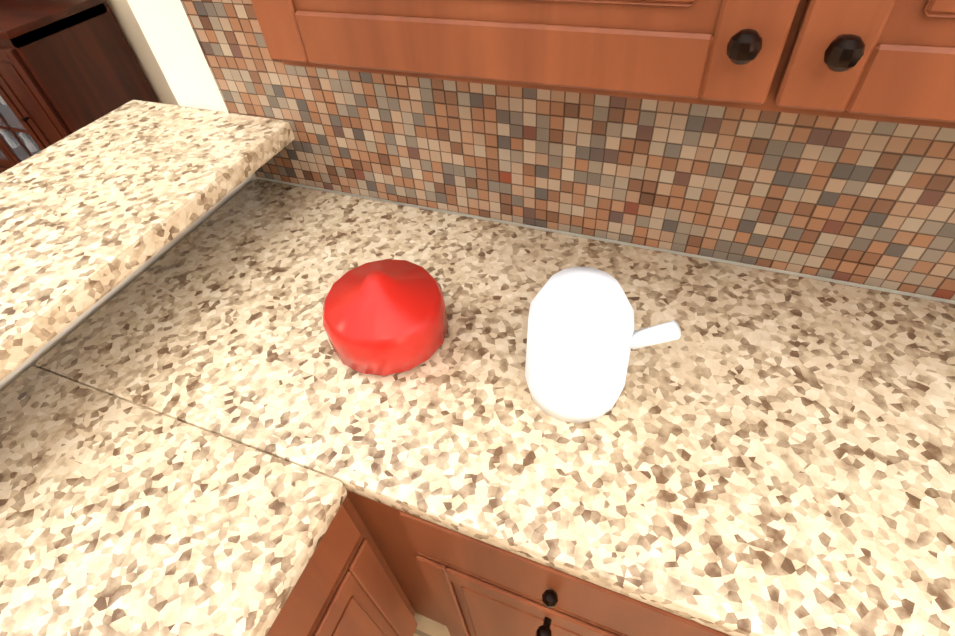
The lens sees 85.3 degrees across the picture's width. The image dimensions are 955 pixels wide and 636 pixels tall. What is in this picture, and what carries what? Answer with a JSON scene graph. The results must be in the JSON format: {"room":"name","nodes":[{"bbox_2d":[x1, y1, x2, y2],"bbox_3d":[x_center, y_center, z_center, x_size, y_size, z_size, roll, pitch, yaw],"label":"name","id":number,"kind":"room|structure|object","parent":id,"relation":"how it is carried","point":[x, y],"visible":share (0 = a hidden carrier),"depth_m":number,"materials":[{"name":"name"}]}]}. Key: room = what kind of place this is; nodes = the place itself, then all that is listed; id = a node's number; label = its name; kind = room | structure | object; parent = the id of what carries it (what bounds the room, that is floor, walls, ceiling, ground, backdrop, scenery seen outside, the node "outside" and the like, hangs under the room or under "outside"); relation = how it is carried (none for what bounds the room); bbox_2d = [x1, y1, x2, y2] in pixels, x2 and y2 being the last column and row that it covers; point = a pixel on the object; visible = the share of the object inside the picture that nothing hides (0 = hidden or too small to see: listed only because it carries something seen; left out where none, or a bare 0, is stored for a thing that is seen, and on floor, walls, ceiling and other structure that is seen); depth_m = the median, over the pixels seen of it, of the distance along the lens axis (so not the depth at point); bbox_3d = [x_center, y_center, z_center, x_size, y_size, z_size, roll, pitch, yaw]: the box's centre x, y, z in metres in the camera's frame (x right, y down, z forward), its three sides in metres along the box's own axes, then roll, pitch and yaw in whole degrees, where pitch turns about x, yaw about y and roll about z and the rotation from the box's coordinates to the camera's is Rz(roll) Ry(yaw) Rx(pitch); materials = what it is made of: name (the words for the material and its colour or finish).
{"room":"kitchen","nodes":[
{"label":"kitchen","id":0,"kind":"room"},
{"bbox_2d":[107,0,178,105],"bbox_3d":[-1.078,-2.186,1.692,7.750,3.850,0.120,14,50,17],"label":"wall","id":1,"kind":"structure","parent":0,"point":[126,20],"depth_m":2.85,"materials":[{"name":"beige paint"}]},
{"bbox_2d":[0,100,293,391],"bbox_3d":[-1.174,0.977,0.631,0.480,1.085,3.160,14,50,17],"label":"countertop","id":2,"kind":"structure","parent":0,"point":[97,215],"depth_m":0.97,"materials":[{"name":"beige stone"}]},
{"bbox_2d":[413,613,450,635],"bbox_3d":[0.500,3.487,-1.129,5.300,0.024,7.600,14,50,17],"label":"floor","id":3,"kind":"structure","parent":0,"point":[426,626],"depth_m":1.40,"materials":[{"name":"beige tile"}]},
{"bbox_2d":[0,179,503,635],"bbox_3d":[-0.798,1.035,0.496,0.660,1.149,3.102,14,50,17],"label":"base cabinet","id":4,"kind":"object","parent":3,"relation":"on","point":[204,431],"depth_m":0.81,"materials":[{"name":"beige stone"}]},
{"bbox_2d":[323,259,447,375],"bbox_3d":[-0.153,-0.016,0.851,0.200,0.139,0.200,14,50,17],"label":"bell pepper","id":5,"kind":"object","parent":4,"relation":"on","point":[384,317],"visible":1,"depth_m":0.80,"materials":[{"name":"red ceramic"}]},
{"bbox_2d":[348,223,954,635],"bbox_3d":[0.430,0.445,1.094,0.998,0.918,0.642,14,50,17],"label":"base cabinet","id":6,"kind":"object","parent":3,"relation":"on","point":[783,464],"depth_m":0.73,"materials":[{"name":"beige stone"}]},
{"bbox_2d":[525,266,680,422],"bbox_3d":[0.166,0.036,0.720,0.202,0.214,0.150,14,50,17],"label":"kettle","id":7,"kind":"object","parent":6,"relation":"on","point":[584,338],"visible":0.96,"depth_m":0.66,"materials":[{"name":"white ceramic"}]},
{"bbox_2d":[127,0,954,303],"bbox_3d":[1.790,-0.515,-0.151,5.480,3.850,0.120,14,50,17],"label":"wall","id":8,"kind":"structure","parent":0,"point":[173,42],"depth_m":1.12,"materials":[{"name":"white paint"}]},
{"bbox_2d":[180,0,954,300],"bbox_3d":[0.861,-0.165,0.688,3.088,0.440,0.009,14,50,17],"label":"tile backsplash","id":9,"kind":"structure","parent":8,"relation":"attached to","point":[867,202],"depth_m":0.93,"materials":[{"name":"multicoloured tile"}]},
{"bbox_2d":[251,0,954,128],"bbox_3d":[0.284,-0.651,0.193,1.100,1.045,0.339,14,50,17],"label":"upper cabinet","id":10,"kind":"object","parent":8,"relation":"attached to","point":[891,61],"visible":1,"depth_m":0.45,"materials":[{"name":"brown wood"}]},
{"label":"floor","id":11,"kind":"structure","parent":0,"visible":0},
{"bbox_2d":[0,0,47,173],"bbox_3d":[-2.681,-1.305,3.050,0.880,0.895,0.549,14,50,17],"label":"base cabinet","id":12,"kind":"object","parent":11,"relation":"on","point":[17,142],"depth_m":2.95,"materials":[{"name":"brown wood"}]},
{"bbox_2d":[0,0,158,148],"bbox_3d":[-2.143,-1.176,2.877,0.340,0.895,0.549,14,50,17],"label":"base cabinet","id":13,"kind":"object","parent":11,"relation":"on","point":[68,67],"depth_m":2.61,"materials":[{"name":"brown wood"}]}
]}

